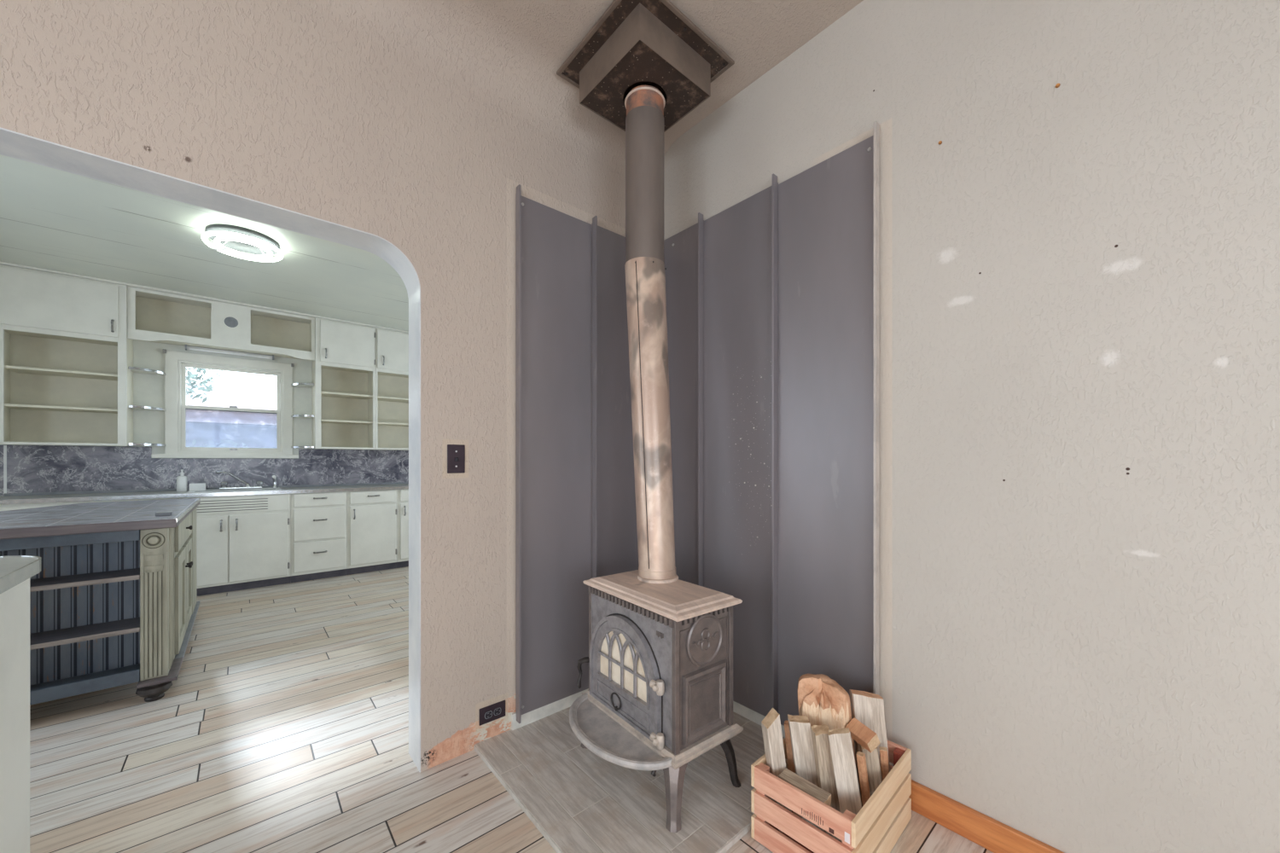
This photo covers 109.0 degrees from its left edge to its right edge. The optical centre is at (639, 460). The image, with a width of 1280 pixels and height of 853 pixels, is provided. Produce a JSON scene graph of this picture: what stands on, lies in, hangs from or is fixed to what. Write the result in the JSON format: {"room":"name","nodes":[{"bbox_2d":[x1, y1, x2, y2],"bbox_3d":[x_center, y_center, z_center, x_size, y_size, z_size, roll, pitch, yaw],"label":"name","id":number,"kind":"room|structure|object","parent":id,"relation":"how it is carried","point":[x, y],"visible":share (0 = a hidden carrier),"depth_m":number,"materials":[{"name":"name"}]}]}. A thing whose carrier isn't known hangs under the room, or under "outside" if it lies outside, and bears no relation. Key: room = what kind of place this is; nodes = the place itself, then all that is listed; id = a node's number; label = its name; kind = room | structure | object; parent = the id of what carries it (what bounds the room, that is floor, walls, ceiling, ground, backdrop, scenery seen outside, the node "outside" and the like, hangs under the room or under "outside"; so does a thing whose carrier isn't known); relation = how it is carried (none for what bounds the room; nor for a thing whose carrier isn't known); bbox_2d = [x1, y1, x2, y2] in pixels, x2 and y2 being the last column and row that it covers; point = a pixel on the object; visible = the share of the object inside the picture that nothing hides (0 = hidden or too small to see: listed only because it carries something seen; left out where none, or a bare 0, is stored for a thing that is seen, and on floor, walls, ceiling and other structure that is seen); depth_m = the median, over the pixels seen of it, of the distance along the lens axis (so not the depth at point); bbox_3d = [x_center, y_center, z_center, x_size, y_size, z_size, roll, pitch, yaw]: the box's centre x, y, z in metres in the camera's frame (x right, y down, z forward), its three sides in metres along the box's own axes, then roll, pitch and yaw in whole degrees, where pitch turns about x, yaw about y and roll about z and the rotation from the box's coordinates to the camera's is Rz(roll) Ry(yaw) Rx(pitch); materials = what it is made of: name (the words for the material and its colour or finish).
{"room":"living room","nodes":[
{"label":"living room","id":0,"kind":"room"},
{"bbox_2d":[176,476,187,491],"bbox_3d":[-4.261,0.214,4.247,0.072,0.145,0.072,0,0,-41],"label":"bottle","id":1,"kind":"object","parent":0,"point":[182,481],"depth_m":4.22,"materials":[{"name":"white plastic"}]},
{"bbox_2d":[0,339,394,496],"bbox_3d":[-3.745,-0.210,4.988,6.040,2.820,0.120,0,0,-41],"label":"wall","id":2,"kind":"structure","parent":0,"point":[148,390],"depth_m":4.26,"materials":[{"name":"paint"}]},
{"bbox_2d":[0,264,133,446],"bbox_3d":[-4.747,-0.812,3.785,0.690,1.375,0.376,0,0,-41],"label":"upper cabinet","id":3,"kind":"object","parent":2,"relation":"attached to","point":[66,352],"visible":0.99,"depth_m":3.79,"materials":[{"name":"paint"}]},
{"bbox_2d":[4,365,117,380],"bbox_3d":[-4.762,-0.724,3.810,0.588,0.018,0.295,0,0,-41],"label":"shelf","id":4,"kind":"object","parent":3,"relation":"attached to","point":[17,371],"depth_m":3.78,"materials":[{"name":"paint"}]},
{"bbox_2d":[4,403,117,413],"bbox_3d":[-4.762,-0.429,3.810,0.588,0.018,0.295,0,0,-41],"label":"shelf","id":5,"kind":"object","parent":3,"relation":"attached to","point":[16,408],"depth_m":3.78,"materials":[{"name":"paint"}]},
{"bbox_2d":[128,366,166,375],"bbox_3d":[-4.446,-0.808,4.126,0.207,0.020,0.243,0,0,-41],"label":"corner shelf","id":6,"kind":"object","parent":3,"relation":"attached to","point":[134,369],"visible":1,"depth_m":4.09,"materials":[{"name":"clear glass"}]},
{"bbox_2d":[128,405,166,411],"bbox_3d":[-4.446,-0.473,4.126,0.207,0.020,0.243,0,0,-41],"label":"corner shelf","id":7,"kind":"object","parent":3,"relation":"attached to","point":[133,407],"visible":1,"depth_m":4.11,"materials":[{"name":"clear glass"}]},
{"bbox_2d":[128,442,166,446],"bbox_3d":[-4.446,-0.143,4.126,0.207,0.020,0.243,0,0,-41],"label":"corner shelf","id":8,"kind":"object","parent":3,"relation":"attached to","point":[130,444],"visible":1,"depth_m":4.09,"materials":[{"name":"white paint"}]},
{"bbox_2d":[0,261,408,332],"bbox_3d":[-4.136,-1.511,4.341,4.340,0.018,0.342,0,0,-41],"label":"trim","id":9,"kind":"structure","parent":2,"relation":"attached to","point":[137,293],"depth_m":4.29,"materials":[{"name":"white paint"}]},
{"bbox_2d":[0,445,408,495],"bbox_3d":[-4.246,0.079,4.466,4.340,0.412,0.008,0,0,-41],"label":"backsplash","id":10,"kind":"structure","parent":2,"relation":"attached to","point":[23,468],"depth_m":4.27,"materials":[{"name":"stone"}]},
{"bbox_2d":[127,286,314,360],"bbox_3d":[-4.011,-1.276,4.474,1.321,0.448,0.303,0,0,-41],"label":"upper cabinet","id":11,"kind":"object","parent":2,"relation":"attached to","point":[222,326],"visible":1,"depth_m":4.38,"materials":[{"name":"white paint"}]},
{"bbox_2d":[224,316,238,327],"bbox_3d":[-3.909,-1.325,4.365,0.100,0.100,0.004,0,0,-41],"label":"round vent","id":12,"kind":"object","parent":11,"relation":"attached to","point":[229,322],"depth_m":4.37,"materials":[{"name":"grey plastic"}]},
{"bbox_2d":[151,349,298,458],"bbox_3d":[-4.135,-0.532,4.616,1.092,1.016,0.150,0,0,-41],"label":"window","id":13,"kind":"structure","parent":2,"relation":"in","point":[181,441],"depth_m":4.57,"materials":[{"name":"white paint"}]},
{"bbox_2d":[185,344,273,360],"bbox_3d":[-4.077,-1.077,4.559,0.662,0.045,0.050,0,0,-41],"label":"strip light","id":14,"kind":"object","parent":2,"relation":"attached to","point":[187,347],"visible":1,"depth_m":4.53,"materials":[{"name":"white plastic"}]},
{"bbox_2d":[311,317,375,449],"bbox_3d":[-3.279,-0.812,5.063,0.553,1.375,0.376,0,0,-41],"label":"upper cabinet","id":15,"kind":"object","parent":2,"relation":"attached to","point":[343,369],"visible":0.99,"depth_m":5.09,"materials":[{"name":"paint"}]},
{"bbox_2d":[290,383,314,388],"bbox_3d":[-3.597,-0.808,4.865,0.182,0.020,0.243,0,0,-41],"label":"corner shelf","id":16,"kind":"object","parent":15,"relation":"attached to","point":[300,385],"visible":1,"depth_m":4.84,"materials":[{"name":"clear glass"}]},
{"bbox_2d":[290,414,314,418],"bbox_3d":[-3.597,-0.473,4.865,0.182,0.020,0.243,0,0,-41],"label":"corner shelf","id":17,"kind":"object","parent":15,"relation":"attached to","point":[293,416],"visible":1,"depth_m":4.82,"materials":[{"name":"white paint"}]},
{"bbox_2d":[290,446,314,448],"bbox_3d":[-3.597,-0.143,4.865,0.182,0.020,0.243,0,0,-41],"label":"corner shelf","id":18,"kind":"object","parent":15,"relation":"attached to","point":[305,447],"visible":1,"depth_m":4.81,"materials":[{"name":"white paint"}]},
{"bbox_2d":[320,391,372,400],"bbox_3d":[-3.287,-0.724,5.094,0.488,0.018,0.295,0,0,-41],"label":"shelf","id":19,"kind":"object","parent":15,"relation":"attached to","point":[324,395],"depth_m":5.10,"materials":[{"name":"paint"}]},
{"bbox_2d":[320,418,372,424],"bbox_3d":[-3.287,-0.429,5.094,0.488,0.018,0.295,0,0,-41],"label":"shelf","id":20,"kind":"object","parent":15,"relation":"attached to","point":[323,421],"depth_m":5.09,"materials":[{"name":"paint"}]},
{"bbox_2d":[375,327,408,450],"bbox_3d":[-2.778,-0.812,5.499,0.770,1.375,0.376,0,0,-41],"label":"upper cabinet","id":21,"kind":"object","parent":2,"relation":"attached to","point":[392,347],"visible":0.44,"depth_m":5.45,"materials":[{"name":"paint"}]},
{"bbox_2d":[378,395,408,402],"bbox_3d":[-2.805,-0.724,5.514,0.718,0.018,0.295,0,0,-41],"label":"shelf","id":22,"kind":"object","parent":21,"relation":"attached to","point":[381,399],"depth_m":5.37,"materials":[{"name":"paint"}]},
{"bbox_2d":[378,422,408,426],"bbox_3d":[-2.805,-0.429,5.514,0.718,0.018,0.295,0,0,-41],"label":"shelf","id":23,"kind":"object","parent":21,"relation":"attached to","point":[380,424],"depth_m":5.41,"materials":[{"name":"paint"}]},
{"bbox_2d":[0,154,408,331],"bbox_3d":[-2.391,-1.570,3.432,6.040,0.100,4.246,0,0,-41],"label":"ceiling","id":24,"kind":"structure","parent":0,"point":[51,218],"depth_m":3.35,"materials":[{"name":"paint"}]},
{"bbox_2d":[201,223,283,262],"bbox_3d":[-2.706,-1.476,3.121,0.421,0.087,0.420,0,0,-41],"label":"ceiling light","id":25,"kind":"object","parent":24,"relation":"attached to","point":[241,239],"visible":1,"depth_m":3.08,"materials":[{"name":"white"}]},
{"bbox_2d":[0,0,625,772],"bbox_3d":[-1.142,-0.320,1.602,6.320,3.040,0.154,0,0,-41],"label":"wall","id":26,"kind":"structure","parent":0,"point":[280,103],"depth_m":1.72,"materials":[{"name":"paint"}]},
{"bbox_2d":[0,127,420,772],"bbox_3d":[-1.532,0.190,1.263,1.688,2.020,0.156,0,0,-41],"label":"trim","id":27,"kind":"structure","parent":26,"relation":"attached to","point":[16,145],"depth_m":1.65,"materials":[{"name":"white paint"}]},
{"bbox_2d":[447,444,465,473],"bbox_3d":[-0.739,-0.007,1.839,0.070,0.115,0.018,0,0,-41],"label":"light switch","id":28,"kind":"object","parent":26,"relation":"attached to","point":[456,453],"visible":1,"depth_m":1.84,"materials":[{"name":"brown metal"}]},
{"bbox_2d":[478,700,505,726],"bbox_3d":[-0.626,1.073,1.942,0.115,0.069,0.010,0,0,-41],"label":"wall outlet","id":29,"kind":"object","parent":26,"relation":"attached to","point":[487,714],"visible":1,"depth_m":1.94,"materials":[{"name":"black plastic"}]},
{"bbox_2d":[484,710,492,719],"bbox_3d":[-0.638,1.073,1.926,0.033,0.028,0.001,0,0,-41],"label":"receptacle","id":30,"kind":"object","parent":29,"relation":"attached to","point":[488,714],"depth_m":1.93,"materials":[{"name":"grey plastic"}]},
{"bbox_2d":[493,707,500,715],"bbox_3d":[-0.610,1.073,1.952,0.033,0.028,0.004,0,0,-41],"label":"receptacle","id":31,"kind":"object","parent":29,"relation":"attached to","point":[497,711],"depth_m":1.95,"materials":[{"name":"grey plastic"}]},
{"bbox_2d":[511,688,588,731],"bbox_3d":[-0.240,1.145,2.276,0.850,0.071,0.013,0,0,-41],"label":"trim","id":32,"kind":"structure","parent":26,"relation":"attached to","point":[531,717],"depth_m":2.10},
{"bbox_2d":[515,184,591,723],"bbox_3d":[-0.383,-0.029,2.122,0.401,2.338,0.034,0,0,-41],"label":"wall panel","id":33,"kind":"object","parent":26,"relation":"attached to","point":[553,247],"visible":0.92,"depth_m":2.11,"materials":[{"name":"grey metal"}]},
{"bbox_2d":[591,215,638,578],"bbox_3d":[-0.063,-0.032,2.398,0.440,2.344,0.034,0,0,-41],"label":"wall panel","id":34,"kind":"object","parent":26,"relation":"attached to","point":[614,550],"visible":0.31,"depth_m":2.34,"materials":[{"name":"grey metal"}]},
{"bbox_2d":[29,566,993,852],"bbox_3d":[-1.040,1.260,1.575,6.440,0.120,8.820,0,0,-41],"label":"floor","id":35,"kind":"structure","parent":0,"point":[282,727],"depth_m":1.85,"materials":[{"name":"brown wood"}]},
{"bbox_2d":[0,555,41,852],"bbox_3d":[-1.820,0.744,0.868,0.714,0.910,0.937,0,0,-41],"label":"half wall","id":36,"kind":"structure","parent":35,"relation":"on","point":[16,572],"depth_m":1.27,"materials":[{"name":"white paint"}]},
{"bbox_2d":[0,556,38,577],"bbox_3d":[-1.821,0.307,0.866,0.710,0.033,0.935,0,0,-41],"label":"countertop","id":37,"kind":"structure","parent":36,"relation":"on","point":[9,564],"depth_m":1.30,"materials":[{"name":"laminate"}]},
{"bbox_2d":[0,500,131,511],"bbox_3d":[-4.642,0.757,3.710,0.748,0.884,0.626,0,0,-41],"label":"base cabinet","id":38,"kind":"object","parent":35,"relation":"on","point":[23,506],"visible":0.02,"depth_m":3.44,"materials":[{"name":"white paint"}]},
{"bbox_2d":[0,482,408,504],"bbox_3d":[-3.675,0.292,4.565,3.350,0.054,0.605,0,0,-41],"label":"countertop","id":39,"kind":"structure","parent":38,"relation":"on","point":[65,497],"depth_m":4.05,"materials":[{"name":"stone"}]},
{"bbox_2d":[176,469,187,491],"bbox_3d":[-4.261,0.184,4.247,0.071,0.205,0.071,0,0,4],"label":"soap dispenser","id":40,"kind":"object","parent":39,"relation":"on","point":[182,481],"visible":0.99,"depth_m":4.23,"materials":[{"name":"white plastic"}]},
{"bbox_2d":[186,487,281,493],"bbox_3d":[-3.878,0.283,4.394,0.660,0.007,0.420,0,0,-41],"label":"sink","id":41,"kind":"object","parent":39,"relation":"in","point":[277,488],"visible":0.92,"depth_m":4.34,"materials":[{"name":"silver metal"}]},
{"bbox_2d":[189,482,205,490],"bbox_3d":[-4.188,0.252,4.324,0.110,0.070,0.080,0,0,-41],"label":"sponge holder","id":42,"kind":"object","parent":41,"relation":"on","point":[192,486],"visible":0.76,"depth_m":4.29,"materials":[{"name":"white ceramic"}]},
{"bbox_2d":[194,488,275,492],"bbox_3d":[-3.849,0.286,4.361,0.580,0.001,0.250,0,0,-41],"label":"basin","id":43,"kind":"object","parent":41,"relation":"in","point":[235,489],"depth_m":4.40,"materials":[{"name":"silver metal"}]},
{"bbox_2d":[272,475,277,488],"bbox_3d":[-3.755,0.213,4.693,0.046,0.131,0.056,0,0,-41],"label":"sprayer","id":44,"kind":"object","parent":41,"relation":"on","point":[274,477],"visible":1,"depth_m":4.69,"materials":[{"name":"silver metal"}]},
{"bbox_2d":[215,471,263,489],"bbox_3d":[-3.920,0.189,4.479,0.352,0.180,0.178,0,0,-41],"label":"faucet","id":45,"kind":"object","parent":39,"relation":"on","point":[259,484],"visible":1,"depth_m":4.48,"materials":[{"name":"silver metal"}]},
{"bbox_2d":[0,498,200,705],"bbox_3d":[-3.229,0.745,2.629,0.941,0.908,1.675,0,0,-41],"label":"kitchen island","id":46,"kind":"object","parent":35,"relation":"on","point":[113,603],"visible":0.98,"depth_m":2.28,"materials":[{"name":"wood"}]},
{"bbox_2d":[29,568,139,587],"bbox_3d":[-2.829,0.578,2.111,0.725,0.020,0.222,0,0,-41],"label":"shelf","id":47,"kind":"object","parent":46,"relation":"attached to","point":[75,578],"depth_m":2.22,"materials":[{"name":"grey wood"}]},
{"bbox_2d":[29,616,139,645],"bbox_3d":[-2.829,0.838,2.111,0.725,0.020,0.222,0,0,-41],"label":"shelf","id":48,"kind":"object","parent":46,"relation":"attached to","point":[82,631],"depth_m":2.22,"materials":[{"name":"grey wood"}]},
{"bbox_2d":[29,663,139,691],"bbox_3d":[-2.833,1.085,2.116,0.725,0.020,0.210,0,0,-41],"label":"shelf","id":49,"kind":"object","parent":46,"relation":"attached to","point":[67,678],"depth_m":2.27,"materials":[{"name":"grey wood"}]},
{"bbox_2d":[155,511,172,516],"bbox_3d":[-2.526,0.282,2.422,0.060,0.017,0.060,0,0,-41],"label":"box","id":50,"kind":"object","parent":46,"relation":"on","point":[170,513],"visible":1,"depth_m":2.40,"materials":[{"name":"grey plastic"}]},
{"bbox_2d":[131,494,290,596],"bbox_3d":[-3.965,0.757,4.300,1.043,0.884,0.626,0,0,-41],"label":"base cabinet","id":51,"kind":"object","parent":35,"relation":"on","point":[243,542],"visible":0.71,"depth_m":4.20,"materials":[{"name":"white paint"}]},
{"bbox_2d":[290,491,347,582],"bbox_3d":[-3.395,0.757,4.795,0.463,0.884,0.626,0,0,-41],"label":"base cabinet","id":52,"kind":"object","parent":35,"relation":"on","point":[318,520],"visible":0.97,"depth_m":4.58,"materials":[{"name":"white paint"}]},
{"bbox_2d":[346,489,397,575],"bbox_3d":[-3.041,0.757,5.104,0.473,0.884,0.626,0,0,-41],"label":"base cabinet","id":53,"kind":"object","parent":35,"relation":"on","point":[372,515],"visible":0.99,"depth_m":4.88,"materials":[{"name":"white paint"}]},
{"bbox_2d":[396,488,408,568],"bbox_3d":[-2.634,0.757,5.458,0.603,0.884,0.626,0,0,-41],"label":"base cabinet","id":54,"kind":"object","parent":35,"relation":"on","point":[403,495],"visible":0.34,"depth_m":5.09,"materials":[{"name":"white paint"}]},
{"bbox_2d":[473,706,787,852],"bbox_3d":[0.026,1.189,1.853,1.027,0.020,1.000,0,0,-41],"label":"hearth pad","id":55,"kind":"object","parent":35,"relation":"on","point":[580,801],"visible":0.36,"depth_m":1.61,"materials":[{"name":"tile"}]},
{"bbox_2d":[569,570,743,832],"bbox_3d":[-0.001,0.825,1.728,0.501,0.707,0.590,0,0,-38],"label":"wood stove","id":56,"kind":"object","parent":55,"relation":"on","point":[659,696],"visible":0.98,"depth_m":1.59,"materials":[{"name":"grey metal"}]},
{"bbox_2d":[576,699,662,760],"bbox_3d":[-0.121,0.980,1.629,0.165,0.012,0.516,0,0,-38],"label":"shelf","id":57,"kind":"object","parent":56,"relation":"attached to","point":[605,734],"depth_m":1.61,"materials":[{"name":"metal"}]},
{"bbox_2d":[624,85,676,579],"bbox_3d":[0.047,-0.540,1.933,0.180,2.023,0.259,0,0,-41],"label":"stovepipe","id":58,"kind":"object","parent":56,"relation":"on","point":[644,266],"visible":1,"depth_m":1.88,"materials":[{"name":"metal"}]},
{"bbox_2d":[750,738,911,852],"bbox_3d":[0.629,1.080,1.486,0.457,0.230,0.322,0,0,-43],"label":"wooden crate","id":59,"kind":"object","parent":35,"relation":"on","point":[877,827],"visible":0.64,"depth_m":1.36,"materials":[{"name":"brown wood"}]},
{"bbox_2d":[761,708,791,832],"bbox_3d":[0.443,0.996,1.472,0.095,0.380,0.043,0,0,-14],"label":"stick","id":60,"kind":"object","parent":59,"relation":"in","point":[771,730],"visible":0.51,"depth_m":1.45,"materials":[{"name":"brown wood"}]},
{"bbox_2d":[784,720,801,818],"bbox_3d":[0.512,1.031,1.529,0.056,0.307,0.029,0,0,23],"label":"stick","id":61,"kind":"object","parent":59,"relation":"in","point":[788,747],"visible":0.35,"depth_m":1.52,"materials":[{"name":"beige wood"}]},
{"bbox_2d":[778,768,831,806],"bbox_3d":[0.492,1.003,1.372,0.048,0.066,0.149,0,0,-43],"label":"block","id":62,"kind":"object","parent":59,"relation":"in","point":[788,776],"visible":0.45,"depth_m":1.36,"materials":[{"name":"brown wood"}]},
{"bbox_2d":[787,714,823,831],"bbox_3d":[0.535,1.011,1.477,0.109,0.352,0.043,0,0,8],"label":"stick","id":63,"kind":"object","parent":59,"relation":"in","point":[800,726],"visible":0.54,"depth_m":1.46,"materials":[{"name":"brown wood"}]},
{"bbox_2d":[810,724,842,843],"bbox_3d":[0.586,1.010,1.425,0.089,0.352,0.052,0,0,6],"label":"stick","id":64,"kind":"object","parent":59,"relation":"in","point":[824,769],"visible":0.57,"depth_m":1.40,"materials":[{"name":"brown wood"}]},
{"bbox_2d":[797,674,855,764],"bbox_3d":[0.646,0.963,1.564,0.194,0.454,0.152,0,0,28],"label":"log","id":65,"kind":"object","parent":59,"relation":"on","point":[821,699],"visible":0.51,"depth_m":1.52,"materials":[{"name":"brown wood"}]},
{"bbox_2d":[827,727,861,814],"bbox_3d":[0.629,0.999,1.375,0.115,0.376,0.030,0,0,20],"label":"stick","id":66,"kind":"object","parent":59,"relation":"in","point":[840,744],"visible":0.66,"depth_m":1.37,"materials":[{"name":"brown wood"}]},
{"bbox_2d":[855,751,870,806],"bbox_3d":[0.700,1.048,1.413,0.055,0.273,0.022,0,0,35],"label":"stick","id":67,"kind":"object","parent":59,"relation":"in","point":[861,761],"visible":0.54,"depth_m":1.41,"materials":[{"name":"brown wood"}]},
{"bbox_2d":[849,689,890,807],"bbox_3d":[0.783,0.985,1.545,0.136,0.405,0.037,0,0,4],"label":"board","id":68,"kind":"object","parent":59,"relation":"in","point":[868,708],"visible":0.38,"depth_m":1.53,"materials":[{"name":"beige wood"}]},
{"bbox_2d":[860,744,881,796],"bbox_3d":[0.751,1.046,1.467,0.078,0.279,0.054,0,0,16],"label":"block","id":69,"kind":"object","parent":59,"relation":"in","point":[872,759],"visible":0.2,"depth_m":1.45,"materials":[{"name":"brown wood"}]},
{"bbox_2d":[844,717,880,753],"bbox_3d":[0.708,0.872,1.452,0.063,0.071,0.089,0,0,-26],"label":"stick","id":70,"kind":"object","parent":69,"relation":"on","point":[864,736],"visible":0.9,"depth_m":1.43,"materials":[{"name":"brown wood"}]},
{"bbox_2d":[878,746,889,781],"bbox_3d":[0.799,1.060,1.481,0.040,0.248,0.024,0,0,24],"label":"stick","id":71,"kind":"object","parent":59,"relation":"in","point":[883,751],"visible":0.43,"depth_m":1.48,"materials":[{"name":"brown wood"}]},
{"bbox_2d":[296,0,863,174],"bbox_3d":[-0.244,-1.680,-0.649,4.720,0.320,4.420,0,0,-41],"label":"ceiling","id":72,"kind":"structure","parent":0,"point":[509,55],"depth_m":1.83,"materials":[{"name":"paint"}]},
{"bbox_2d":[556,0,734,132],"bbox_3d":[0.018,-1.631,1.964,0.544,0.159,0.544,0,0,-41],"label":"box","id":73,"kind":"object","parent":72,"relation":"attached to","point":[634,43],"visible":0.81,"depth_m":1.85,"materials":[{"name":"metal"}]},
{"bbox_2d":[663,0,1279,852],"bbox_3d":[1.581,-0.320,0.940,0.120,3.040,4.420,0,0,-41],"label":"wall","id":74,"kind":"structure","parent":0,"point":[1079,284],"depth_m":1.27,"materials":[{"name":"paint"}]},
{"bbox_2d":[663,212,703,587],"bbox_3d":[0.191,-0.044,2.400,0.034,2.368,0.352,0,0,-41],"label":"wall panel","id":75,"kind":"object","parent":74,"relation":"attached to","point":[683,252],"visible":0.68,"depth_m":2.36,"materials":[{"name":"grey metal"}]},
{"bbox_2d":[704,173,778,716],"bbox_3d":[0.444,-0.041,2.108,0.034,2.361,0.418,0,0,-41],"label":"wall panel","id":76,"kind":"object","parent":74,"relation":"attached to","point":[741,241],"visible":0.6,"depth_m":2.09,"materials":[{"name":"grey metal"}]},
{"bbox_2d":[733,701,856,770],"bbox_3d":[0.474,1.145,2.111,0.012,0.071,1.200,0,0,-41],"label":"trim","id":77,"kind":"structure","parent":74,"relation":"attached to","point":[739,709],"depth_m":2.07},
{"bbox_2d":[778,121,879,726],"bbox_3d":[0.717,-0.035,1.792,0.034,2.351,0.412,0,0,-41],"label":"wall panel","id":78,"kind":"object","parent":74,"relation":"attached to","point":[829,212],"visible":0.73,"depth_m":1.78,"materials":[{"name":"grey metal"}]},
{"bbox_2d":[908,779,1064,852],"bbox_3d":[1.883,1.153,0.487,0.020,0.095,3.100,0,0,-41],"label":"baseboard","id":79,"kind":"structure","parent":74,"relation":"attached to","point":[988,833],"depth_m":1.44,"materials":[{"name":"orange wood"}]},
{"label":"outside","id":80,"kind":"structure","parent":0,"visible":0},
{"bbox_3d":[-16.257,2.000,21.341,60.000,0.200,40.220,0,0,-41],"label":"ground","id":81,"kind":"structure","parent":80,"visible":0},
{"bbox_2d":[186,367,223,402],"bbox_3d":[-11.577,-1.316,11.023,2.536,6.435,2.546,0,0,-41],"label":"tree","id":82,"kind":"object","parent":81,"relation":"on","point":[194,376],"visible":0.04,"depth_m":11.44,"materials":[{"name":"green plant"}]},
{"bbox_2d":[186,382,279,452],"bbox_3d":[-19.116,-0.600,17.010,24.000,5.000,8.200,0,0,-41],"label":"sky","id":83,"kind":"structure","parent":81,"relation":"on","point":[222,396],"depth_m":17.89,"materials":[{"name":"white"}]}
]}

